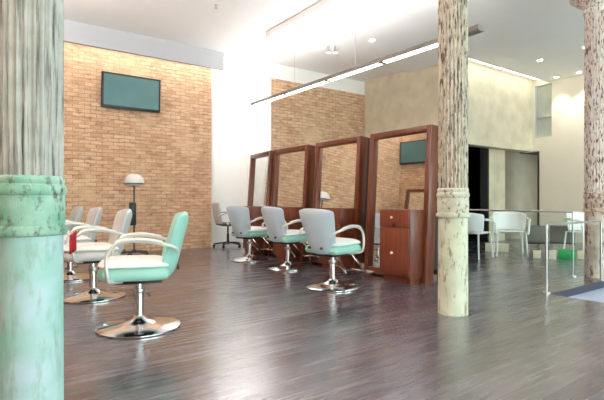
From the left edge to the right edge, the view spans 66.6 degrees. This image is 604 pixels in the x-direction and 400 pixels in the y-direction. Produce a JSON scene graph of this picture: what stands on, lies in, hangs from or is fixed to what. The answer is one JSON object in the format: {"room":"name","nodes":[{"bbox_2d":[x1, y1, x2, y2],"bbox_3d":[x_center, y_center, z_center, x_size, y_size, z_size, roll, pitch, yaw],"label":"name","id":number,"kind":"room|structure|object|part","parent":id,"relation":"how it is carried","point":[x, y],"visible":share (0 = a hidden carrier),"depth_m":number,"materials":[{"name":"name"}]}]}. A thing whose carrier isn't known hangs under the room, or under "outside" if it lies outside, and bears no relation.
{"room":"salon","nodes":[
{"label":"salon","id":0,"kind":"room"},
{"bbox_2d":[63,42,210,251],"bbox_3d":[-4.200,-1.000,8.593,5.060,4.000,0.750,0,0,-36],"label":"wall","id":1,"kind":"structure","parent":0,"point":[170,148],"depth_m":8.92,"materials":[{"name":"brick"}]},
{"bbox_2d":[101,71,160,112],"bbox_3d":[-3.239,-2.030,8.732,1.080,0.642,0.149,0,0,-36],"label":"television","id":2,"kind":"object","parent":1,"relation":"attached to","point":[120,91],"visible":1,"depth_m":8.66,"materials":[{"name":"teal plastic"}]},
{"bbox_2d":[211,69,213,246],"bbox_3d":[-2.121,-1.000,10.078,0.050,4.000,0.780,0,0,-36],"label":"trim","id":3,"kind":"structure","parent":1,"relation":"attached to","point":[212,70],"depth_m":9.76,"materials":[{"name":"white paint"}]},
{"bbox_2d":[214,69,246,242],"bbox_3d":[-1.808,-1.000,10.662,1.140,4.000,0.200,0,0,-36],"label":"wall","id":4,"kind":"structure","parent":0,"point":[230,87],"depth_m":10.65,"materials":[{"name":"white paint"}]},
{"bbox_2d":[64,0,535,81],"bbox_3d":[2.948,-3.100,4.969,12.800,0.200,15.000,0,0,-36],"label":"ceiling","id":5,"kind":"structure","parent":0,"point":[238,29],"depth_m":7.86,"materials":[{"name":"white paint"}]},
{"bbox_2d":[64,19,223,70],"bbox_3d":[-3.666,-2.822,7.888,5.100,0.355,0.080,0,0,-36],"label":"trim","id":6,"kind":"structure","parent":5,"relation":"attached to","point":[78,33],"depth_m":8.36,"materials":[{"name":"white paint"}]},
{"bbox_2d":[266,0,583,81],"bbox_3d":[5.799,-2.950,5.463,7.200,0.100,12.060,0,0,-36],"label":"ceiling panel","id":7,"kind":"object","parent":5,"relation":"attached to","point":[517,34],"visible":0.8,"depth_m":8.01,"materials":[{"name":"white paint"}]},
{"bbox_2d":[326,5,337,52],"bbox_3d":[0.449,-2.550,6.876,0.175,0.700,0.079,0,0,4],"label":"pendant spot","id":8,"kind":"object","parent":7,"relation":"hanging from","point":[328,50],"visible":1,"depth_m":6.85,"materials":[{"name":"white plastic"}]},
{"bbox_2d":[251,24,484,105],"bbox_3d":[0.526,-2.416,7.364,0.140,0.967,5.200,0,0,-36],"label":"linear light","id":9,"kind":"object","parent":7,"relation":"hanging from","point":[476,29],"visible":0.9,"depth_m":6.71,"materials":[{"name":"white"}]},
{"bbox_2d":[253,95,284,105],"bbox_3d":[-0.640,-1.956,8.977,0.088,0.044,1.138,0,0,-36],"label":"diffuser","id":10,"kind":"object","parent":9,"relation":"attached to","point":[273,97],"depth_m":8.95,"materials":[{"name":"white plastic"}]},
{"bbox_2d":[287,81,327,94],"bbox_3d":[0.075,-1.956,7.988,0.088,0.044,1.138,0,0,-36],"label":"diffuser","id":11,"kind":"object","parent":9,"relation":"attached to","point":[312,84],"depth_m":7.94,"materials":[{"name":"white plastic"}]},
{"bbox_2d":[329,63,382,80],"bbox_3d":[0.789,-1.956,6.999,0.088,0.044,1.138,0,0,-36],"label":"diffuser","id":12,"kind":"object","parent":9,"relation":"attached to","point":[366,66],"depth_m":6.94,"materials":[{"name":"white plastic"}]},
{"bbox_2d":[383,43,437,62],"bbox_3d":[1.504,-1.956,6.010,0.088,0.044,1.138,0,0,-36],"label":"diffuser","id":13,"kind":"object","parent":9,"relation":"attached to","point":[422,47],"depth_m":6.07,"materials":[{"name":"white plastic"}]},
{"bbox_2d":[468,58,538,79],"bbox_3d":[4.620,-2.977,10.422,3.100,0.044,0.080,0,0,-36],"label":"light","id":14,"kind":"object","parent":5,"relation":"attached to","point":[468,58],"visible":0.21,"depth_m":10.34,"materials":[{"name":"white"}]},
{"bbox_2d":[247,63,364,202],"bbox_3d":[0.146,-1.000,11.303,2.820,4.000,1.050,0,0,-36],"label":"wall","id":15,"kind":"structure","parent":0,"point":[312,116],"depth_m":10.64,"materials":[{"name":"brick"}]},
{"bbox_2d":[64,242,603,399],"bbox_3d":[3.619,1.150,5.577,14.600,0.300,15.200,0,0,-36],"label":"floor","id":16,"kind":"structure","parent":0,"point":[246,331],"depth_m":3.35,"materials":[{"name":"brown wood"}]},
{"bbox_2d":[0,0,67,399],"bbox_3d":[-1.198,-1.000,2.036,0.598,4.000,0.598,0,0,-36],"label":"fluted column","id":17,"kind":"structure","parent":16,"relation":"on","point":[33,191],"depth_m":1.93,"materials":[{"name":"teal paint"}]},
{"bbox_2d":[63,206,82,268],"bbox_3d":[-3.672,0.547,6.909,0.692,0.906,0.630,0,0,-36],"label":"salon chair","id":18,"kind":"object","parent":16,"relation":"on","point":[76,213],"visible":0.15,"depth_m":6.92,"materials":[{"name":"white leather"}]},
{"bbox_3d":[-3.485,0.347,7.043,0.241,0.515,0.530,0,0,-36],"label":"backrest","id":19,"kind":"part","parent":18,"relation":"part of","materials":[{"name":"grey plastic"}]},
{"bbox_2d":[63,207,101,281],"bbox_3d":[-2.940,0.547,5.895,0.692,0.906,0.630,0,0,-36],"label":"salon chair","id":20,"kind":"object","parent":16,"relation":"on","point":[94,215],"visible":0.43,"depth_m":5.84,"materials":[{"name":"white leather"}]},
{"bbox_3d":[-2.995,0.543,5.855,0.525,0.127,0.510,0,0,-36],"label":"seat","id":21,"kind":"part","parent":20,"relation":"part of","materials":[{"name":"white leather"}]},
{"bbox_3d":[-2.816,0.451,5.729,0.527,0.356,0.190,0,0,-36],"label":"armrest","id":22,"kind":"part","parent":20,"relation":"part of","materials":[{"name":"white plastic"}]},
{"bbox_3d":[-2.753,0.347,6.030,0.241,0.515,0.530,0,0,-36],"label":"backrest","id":23,"kind":"part","parent":20,"relation":"part of","materials":[{"name":"white leather"}]},
{"bbox_2d":[64,209,131,303],"bbox_3d":[-2.126,0.547,4.753,0.692,0.906,0.630,0,0,-32],"label":"salon chair","id":24,"kind":"object","parent":16,"relation":"on","point":[91,253],"visible":0.75,"depth_m":4.63,"materials":[{"name":"white leather"}]},
{"bbox_2d":[69,231,76,254],"bbox_3d":[-2.183,0.404,4.383,0.059,0.226,0.052,0,0,-32],"label":"hand towel","id":25,"kind":"object","parent":24,"relation":"hanging from","point":[73,237],"visible":1,"depth_m":4.37,"materials":[{"name":"red fabric"}]},
{"bbox_3d":[-2.233,0.451,4.931,0.527,0.356,0.190,0,0,-32],"label":"armrest","id":26,"kind":"part","parent":24,"relation":"part of","materials":[{"name":"white plastic"}]},
{"bbox_3d":[-2.153,0.618,4.737,0.340,0.035,0.300,0,0,-32],"label":"seat plate","id":27,"kind":"part","parent":24,"relation":"part of","materials":[{"name":"black plastic"}]},
{"bbox_3d":[-2.185,0.543,4.717,0.525,0.127,0.510,0,0,-32],"label":"seat","id":28,"kind":"part","parent":24,"relation":"part of","materials":[{"name":"white leather"}]},
{"bbox_3d":[-2.014,0.451,4.579,0.527,0.356,0.190,0,0,-32],"label":"armrest","id":29,"kind":"part","parent":24,"relation":"part of","materials":[{"name":"white plastic"}]},
{"bbox_3d":[-1.931,0.347,4.875,0.241,0.515,0.530,0,0,-32],"label":"backrest","id":30,"kind":"part","parent":24,"relation":"part of","materials":[{"name":"white leather"}]},
{"bbox_2d":[121,174,148,254],"bbox_3d":[-2.995,0.267,8.192,0.546,1.466,0.500,0,0,-36],"label":"dryer","id":31,"kind":"object","parent":16,"relation":"on","point":[133,180],"visible":0.85,"depth_m":8.09,"materials":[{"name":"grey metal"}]},
{"bbox_2d":[123,174,144,185],"bbox_3d":[-2.982,-0.360,8.172,0.360,0.211,0.360,0,0,-36],"label":"hood","id":32,"kind":"object","parent":31,"relation":"attached to","point":[131,179],"depth_m":8.05,"materials":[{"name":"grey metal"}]},
{"bbox_2d":[95,211,188,338],"bbox_3d":[-1.251,0.547,3.625,0.692,0.906,0.630,0,0,-18],"label":"salon chair","id":33,"kind":"object","parent":16,"relation":"on","point":[139,270],"visible":1,"depth_m":3.47,"materials":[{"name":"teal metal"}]},
{"bbox_3d":[-1.316,0.543,3.604,0.525,0.127,0.510,0,0,-18],"label":"seat","id":34,"kind":"part","parent":33,"relation":"part of","materials":[{"name":"green leather"}]},
{"bbox_3d":[-1.280,0.618,3.615,0.340,0.035,0.300,0,0,-18],"label":"seat plate","id":35,"kind":"part","parent":33,"relation":"part of","materials":[{"name":"black plastic"}]},
{"bbox_3d":[-1.311,0.451,3.823,0.527,0.356,0.190,0,0,-18],"label":"armrest","id":36,"kind":"part","parent":33,"relation":"part of","materials":[{"name":"white plastic"}]},
{"bbox_3d":[-1.184,0.451,3.429,0.527,0.356,0.190,0,0,-18],"label":"armrest","id":37,"kind":"part","parent":33,"relation":"part of","materials":[{"name":"white plastic"}]},
{"bbox_3d":[-1.032,0.347,3.695,0.241,0.515,0.530,0,0,-18],"label":"backrest","id":38,"kind":"part","parent":33,"relation":"part of","materials":[{"name":"green leather"}]},
{"bbox_2d":[212,202,240,247],"bbox_3d":[-1.593,0.526,9.819,0.647,0.948,0.608,0,0,-28],"label":"chair","id":39,"kind":"object","parent":16,"relation":"on","point":[217,212],"visible":0.78,"depth_m":9.62,"materials":[{"name":"black plastic"}]},
{"bbox_3d":[-1.809,0.275,9.694,0.164,0.450,0.460,0,0,-28],"label":"backrest","id":40,"kind":"part","parent":39,"relation":"part of","materials":[{"name":"grey plastic"}]},
{"bbox_3d":[-1.570,0.515,9.820,0.460,0.084,0.460,0,0,-28],"label":"seat","id":41,"kind":"part","parent":39,"relation":"part of","materials":[{"name":"grey leather"}]},
{"bbox_3d":[-1.579,0.725,9.815,0.056,0.330,0.056,0,0,-28],"label":"gas post","id":42,"kind":"part","parent":39,"relation":"part of","materials":[{"name":"black plastic"}]},
{"bbox_2d":[226,206,272,262],"bbox_3d":[-0.803,0.546,7.724,0.630,0.908,0.972,0,0,38],"label":"salon chair","id":43,"kind":"object","parent":16,"relation":"on","point":[239,216],"visible":0.93,"depth_m":7.40,"materials":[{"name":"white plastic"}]},
{"bbox_3d":[-1.031,0.347,7.433,0.530,0.515,0.241,0,0,38],"label":"backrest","id":44,"kind":"part","parent":43,"relation":"part of","materials":[{"name":"white leather"}]},
{"bbox_3d":[-0.870,0.618,7.638,0.300,0.035,0.340,0,0,38],"label":"seat plate","id":45,"kind":"part","parent":43,"relation":"part of","materials":[{"name":"black plastic"}]},
{"bbox_3d":[-0.846,0.543,7.668,0.510,0.127,0.525,0,0,38],"label":"seat","id":46,"kind":"part","parent":43,"relation":"part of","materials":[{"name":"green leather"}]},
{"bbox_3d":[-0.728,0.451,7.484,0.190,0.356,0.527,0,0,38],"label":"armrest","id":47,"kind":"part","parent":43,"relation":"part of","materials":[{"name":"white plastic"}]},
{"bbox_2d":[243,150,273,254],"bbox_3d":[-0.851,0.048,8.898,0.673,1.920,1.050,0,0,-27],"label":"station","id":48,"kind":"object","parent":16,"relation":"on","point":[261,164],"visible":0.52,"depth_m":8.69,"materials":[{"name":"red wood"}]},
{"bbox_3d":[-1.013,0.625,8.558,0.017,0.570,0.466,0,0,-27],"label":"cabinet door","id":49,"kind":"part","parent":48,"relation":"part of","materials":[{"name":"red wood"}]},
{"bbox_3d":[-1.013,0.228,8.558,0.017,0.205,0.466,0,0,-27],"label":"drawer","id":50,"kind":"part","parent":48,"relation":"part of","materials":[{"name":"red wood"}]},
{"bbox_2d":[251,156,268,205],"bbox_3d":[-0.818,0.034,8.915,0.129,1.738,0.900,0,0,-27],"label":"mirror","id":51,"kind":"object","parent":48,"relation":"attached to","point":[259,164],"depth_m":8.97,"materials":[{"name":"clear glass"}]},
{"bbox_2d":[261,207,318,270],"bbox_3d":[-0.128,0.546,6.814,0.972,0.908,0.630,0,0,-40],"label":"salon chair","id":52,"kind":"object","parent":16,"relation":"on","point":[273,217],"visible":0.94,"depth_m":6.53,"materials":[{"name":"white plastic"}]},
{"bbox_3d":[-0.412,0.347,6.577,0.241,0.515,0.530,0,0,-40],"label":"backrest","id":53,"kind":"part","parent":52,"relation":"part of","materials":[{"name":"white leather"}]},
{"bbox_3d":[-0.211,0.618,6.745,0.340,0.035,0.300,0,0,-40],"label":"seat plate","id":54,"kind":"part","parent":52,"relation":"part of","materials":[{"name":"black plastic"}]},
{"bbox_3d":[-0.182,0.543,6.769,0.525,0.127,0.510,0,0,-40],"label":"seat","id":55,"kind":"part","parent":52,"relation":"part of","materials":[{"name":"green leather"}]},
{"bbox_3d":[-0.105,0.451,6.564,0.527,0.356,0.190,0,0,-40],"label":"armrest","id":56,"kind":"part","parent":52,"relation":"part of","materials":[{"name":"white plastic"}]},
{"bbox_2d":[268,145,315,261],"bbox_3d":[-0.240,0.048,7.952,0.673,1.920,1.050,0,0,-36],"label":"station","id":57,"kind":"object","parent":16,"relation":"on","point":[293,167],"visible":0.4,"depth_m":7.76,"materials":[{"name":"red wood"}]},
{"bbox_3d":[-0.347,0.625,7.591,0.017,0.570,0.466,0,0,-36],"label":"cabinet door","id":58,"kind":"part","parent":57,"relation":"part of","materials":[{"name":"red wood"}]},
{"bbox_3d":[-0.347,0.228,7.591,0.017,0.205,0.466,0,0,-36],"label":"drawer","id":59,"kind":"part","parent":57,"relation":"part of","materials":[{"name":"red wood"}]},
{"bbox_2d":[275,150,304,206],"bbox_3d":[-0.210,0.034,7.973,0.129,1.738,0.900,0,0,-36],"label":"mirror","id":60,"kind":"object","parent":57,"relation":"attached to","point":[289,164],"depth_m":8.00,"materials":[{"name":"clear glass"}]},
{"bbox_3d":[-0.073,-0.020,8.072,0.260,1.756,1.040,0,0,-36],"label":"panel","id":61,"kind":"part","parent":57,"relation":"part of","materials":[{"name":"red wood"}]},
{"bbox_2d":[299,208,373,291],"bbox_3d":[0.425,0.546,5.364,0.630,0.908,0.972,0,0,44],"label":"salon chair","id":62,"kind":"object","parent":16,"relation":"on","point":[318,225],"visible":1,"depth_m":5.07,"materials":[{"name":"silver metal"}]},
{"bbox_3d":[0.167,0.347,5.099,0.530,0.515,0.241,0,0,44],"label":"backrest","id":63,"kind":"part","parent":62,"relation":"part of","materials":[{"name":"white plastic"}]},
{"bbox_3d":[0.349,0.618,5.287,0.300,0.035,0.340,0,0,44],"label":"seat plate","id":64,"kind":"part","parent":62,"relation":"part of","materials":[{"name":"black plastic"}]},
{"bbox_3d":[0.375,0.543,5.314,0.510,0.127,0.525,0,0,44],"label":"seat","id":65,"kind":"part","parent":62,"relation":"part of","materials":[{"name":"green leather"}]},
{"bbox_3d":[0.474,0.451,5.118,0.190,0.356,0.527,0,0,44],"label":"armrest","id":66,"kind":"part","parent":62,"relation":"part of","materials":[{"name":"white plastic"}]},
{"bbox_2d":[310,136,369,271],"bbox_3d":[0.495,0.048,6.934,0.673,1.920,1.050,0,0,-36],"label":"station","id":67,"kind":"object","parent":16,"relation":"on","point":[341,169],"visible":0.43,"depth_m":6.72,"materials":[{"name":"red wood"}]},
{"bbox_3d":[0.388,0.625,6.574,0.017,0.570,0.466,0,0,-36],"label":"cabinet door","id":68,"kind":"part","parent":67,"relation":"part of","materials":[{"name":"red wood"}]},
{"bbox_3d":[0.388,0.228,6.574,0.017,0.205,0.466,0,0,-36],"label":"drawer","id":69,"kind":"part","parent":67,"relation":"part of","materials":[{"name":"red wood"}]},
{"bbox_2d":[318,142,356,208],"bbox_3d":[0.525,0.034,6.956,0.129,1.738,0.900,0,0,-36],"label":"mirror","id":70,"kind":"object","parent":67,"relation":"attached to","point":[337,161],"depth_m":6.96,"materials":[{"name":"clear glass"}]},
{"bbox_3d":[0.662,-0.020,7.055,0.260,1.756,1.040,0,0,-36],"label":"panel","id":71,"kind":"part","parent":67,"relation":"part of","materials":[{"name":"red wood"}]},
{"bbox_2d":[364,124,437,284],"bbox_3d":[1.222,0.048,5.929,0.673,1.920,1.050,0,0,-36],"label":"station","id":72,"kind":"object","parent":16,"relation":"on","point":[401,240],"visible":0.86,"depth_m":5.69,"materials":[{"name":"red wood"}]},
{"bbox_3d":[1.115,0.228,5.569,0.017,0.205,0.466,0,0,-36],"label":"drawer","id":73,"kind":"part","parent":72,"relation":"part of","materials":[{"name":"red wood"}]},
{"bbox_3d":[1.115,0.625,5.569,0.017,0.570,0.466,0,0,-36],"label":"cabinet door","id":74,"kind":"part","parent":72,"relation":"part of","materials":[{"name":"red wood"}]},
{"bbox_2d":[371,132,426,267],"bbox_3d":[1.252,0.034,5.951,0.129,1.738,0.900,0,0,-36],"label":"mirror","id":75,"kind":"object","parent":72,"relation":"attached to","point":[398,160],"depth_m":6.00,"materials":[{"name":"clear glass"}]},
{"bbox_3d":[1.389,-0.020,6.050,0.260,1.756,1.040,0,0,-36],"label":"panel","id":76,"kind":"part","parent":72,"relation":"part of","materials":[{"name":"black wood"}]},
{"bbox_2d":[436,0,469,316],"bbox_3d":[1.336,-1.000,4.072,0.598,4.000,0.598,0,0,-36],"label":"fluted column","id":77,"kind":"structure","parent":16,"relation":"on","point":[452,195],"depth_m":3.96,"materials":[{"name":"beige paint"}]},
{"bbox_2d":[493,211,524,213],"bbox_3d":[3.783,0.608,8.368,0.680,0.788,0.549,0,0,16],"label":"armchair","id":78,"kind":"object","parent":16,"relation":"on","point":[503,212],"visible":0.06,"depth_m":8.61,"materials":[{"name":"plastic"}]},
{"bbox_2d":[468,209,573,265],"bbox_3d":[3.070,0.571,6.661,0.080,0.857,1.680,0,0,-36],"label":"metal railing","id":79,"kind":"object","parent":16,"relation":"on","point":[519,238],"visible":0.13,"depth_m":6.67,"materials":[{"name":"metal"}]},
{"bbox_3d":[3.070,0.155,6.661,0.026,0.025,1.600,0,0,-36],"label":"handrail","id":80,"kind":"part","parent":79,"relation":"part of","materials":[{"name":"metal"}]},
{"bbox_2d":[542,220,603,293],"bbox_3d":[3.185,0.626,5.350,1.450,0.747,0.080,0,0,-36],"label":"metal railing","id":81,"kind":"object","parent":16,"relation":"on","point":[572,252],"visible":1,"depth_m":5.29,"materials":[{"name":"metal"}]},
{"bbox_3d":[2.630,0.632,4.948,0.080,0.735,0.080,0,0,-36],"label":"post","id":82,"kind":"part","parent":81,"relation":"part of","materials":[{"name":"metal"}]},
{"bbox_3d":[3.185,0.265,5.350,1.370,0.025,0.026,0,0,-36],"label":"handrail","id":83,"kind":"part","parent":81,"relation":"part of","materials":[{"name":"metal"}]},
{"bbox_3d":[3.185,0.608,5.350,1.290,0.585,0.008,0,0,-36],"label":"glass panel","id":84,"kind":"part","parent":81,"relation":"part of","materials":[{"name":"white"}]},
{"bbox_3d":[3.740,0.632,5.751,0.080,0.735,0.080,0,0,-36],"label":"post","id":85,"kind":"part","parent":81,"relation":"part of","materials":[{"name":"metal"}]},
{"bbox_2d":[566,212,583,226],"bbox_3d":[5.071,0.608,8.219,0.680,0.788,0.549,0,0,-8],"label":"armchair","id":86,"kind":"object","parent":16,"relation":"on","point":[578,216],"visible":0.12,"depth_m":8.46,"materials":[{"name":"plastic"}]},
{"bbox_2d":[569,0,603,277],"bbox_3d":[3.830,-0.950,6.001,0.598,3.900,0.598,0,0,-36],"label":"fluted column","id":87,"kind":"structure","parent":16,"relation":"on","point":[593,10],"depth_m":5.91,"materials":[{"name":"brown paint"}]},
{"bbox_2d":[365,65,437,137],"bbox_3d":[2.357,-1.000,10.865,0.250,4.000,2.850,0,0,-36],"label":"wall","id":88,"kind":"structure","parent":0,"point":[399,100],"depth_m":10.71,"materials":[{"name":"beige paint"}]},
{"bbox_2d":[489,149,504,213],"bbox_3d":[4.691,-0.150,11.238,0.770,2.300,0.120,0,0,-36],"label":"panel","id":89,"kind":"object","parent":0,"point":[496,157],"visible":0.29,"depth_m":11.20,"materials":[{"name":"beige paint"}]},
{"bbox_2d":[468,62,531,151],"bbox_3d":[4.476,-2.110,10.793,3.100,1.780,0.250,0,0,-36],"label":"wall concrete header","id":90,"kind":"structure","parent":0,"point":[499,103],"depth_m":10.71,"materials":[{"name":"beige concrete"}]},
{"bbox_2d":[468,146,536,212],"bbox_3d":[4.754,-0.300,11.518,4.400,2.600,2.500,0,0,-36],"label":"wall","id":91,"kind":"structure","parent":0,"point":[473,152],"depth_m":12.84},
{"bbox_2d":[480,148,538,214],"bbox_3d":[5.531,-0.150,11.586,2.660,2.300,0.660,0,0,-36],"label":"door","id":92,"kind":"structure","parent":91,"relation":"in","point":[521,170],"depth_m":11.89,"materials":[{"name":"beige paint"}]},
{"bbox_2d":[523,75,583,214],"bbox_3d":[9.035,-1.000,7.302,0.200,4.000,11.250,0,0,-36],"label":"wall","id":93,"kind":"structure","parent":0,"point":[561,155],"depth_m":10.99,"materials":[{"name":"beige paint"}]},
{"bbox_2d":[535,83,551,137],"bbox_3d":[6.012,-2.200,11.416,0.080,1.300,0.420,0,0,-36],"label":"window","id":94,"kind":"structure","parent":93,"relation":"in","point":[543,94],"depth_m":11.43,"materials":[{"name":"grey glass"}]},
{"bbox_2d":[570,288,603,302],"bbox_3d":[5.313,1.250,4.599,4.000,0.340,3.630,0,0,-36],"label":"floor","id":95,"kind":"structure","parent":0,"point":[597,295],"depth_m":5.17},
{"bbox_2d":[551,281,603,299],"bbox_3d":[5.313,1.041,4.599,4.000,0.078,3.630,0,0,-36],"label":"trim","id":96,"kind":"structure","parent":95,"relation":"on","point":[586,288],"depth_m":5.30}
]}

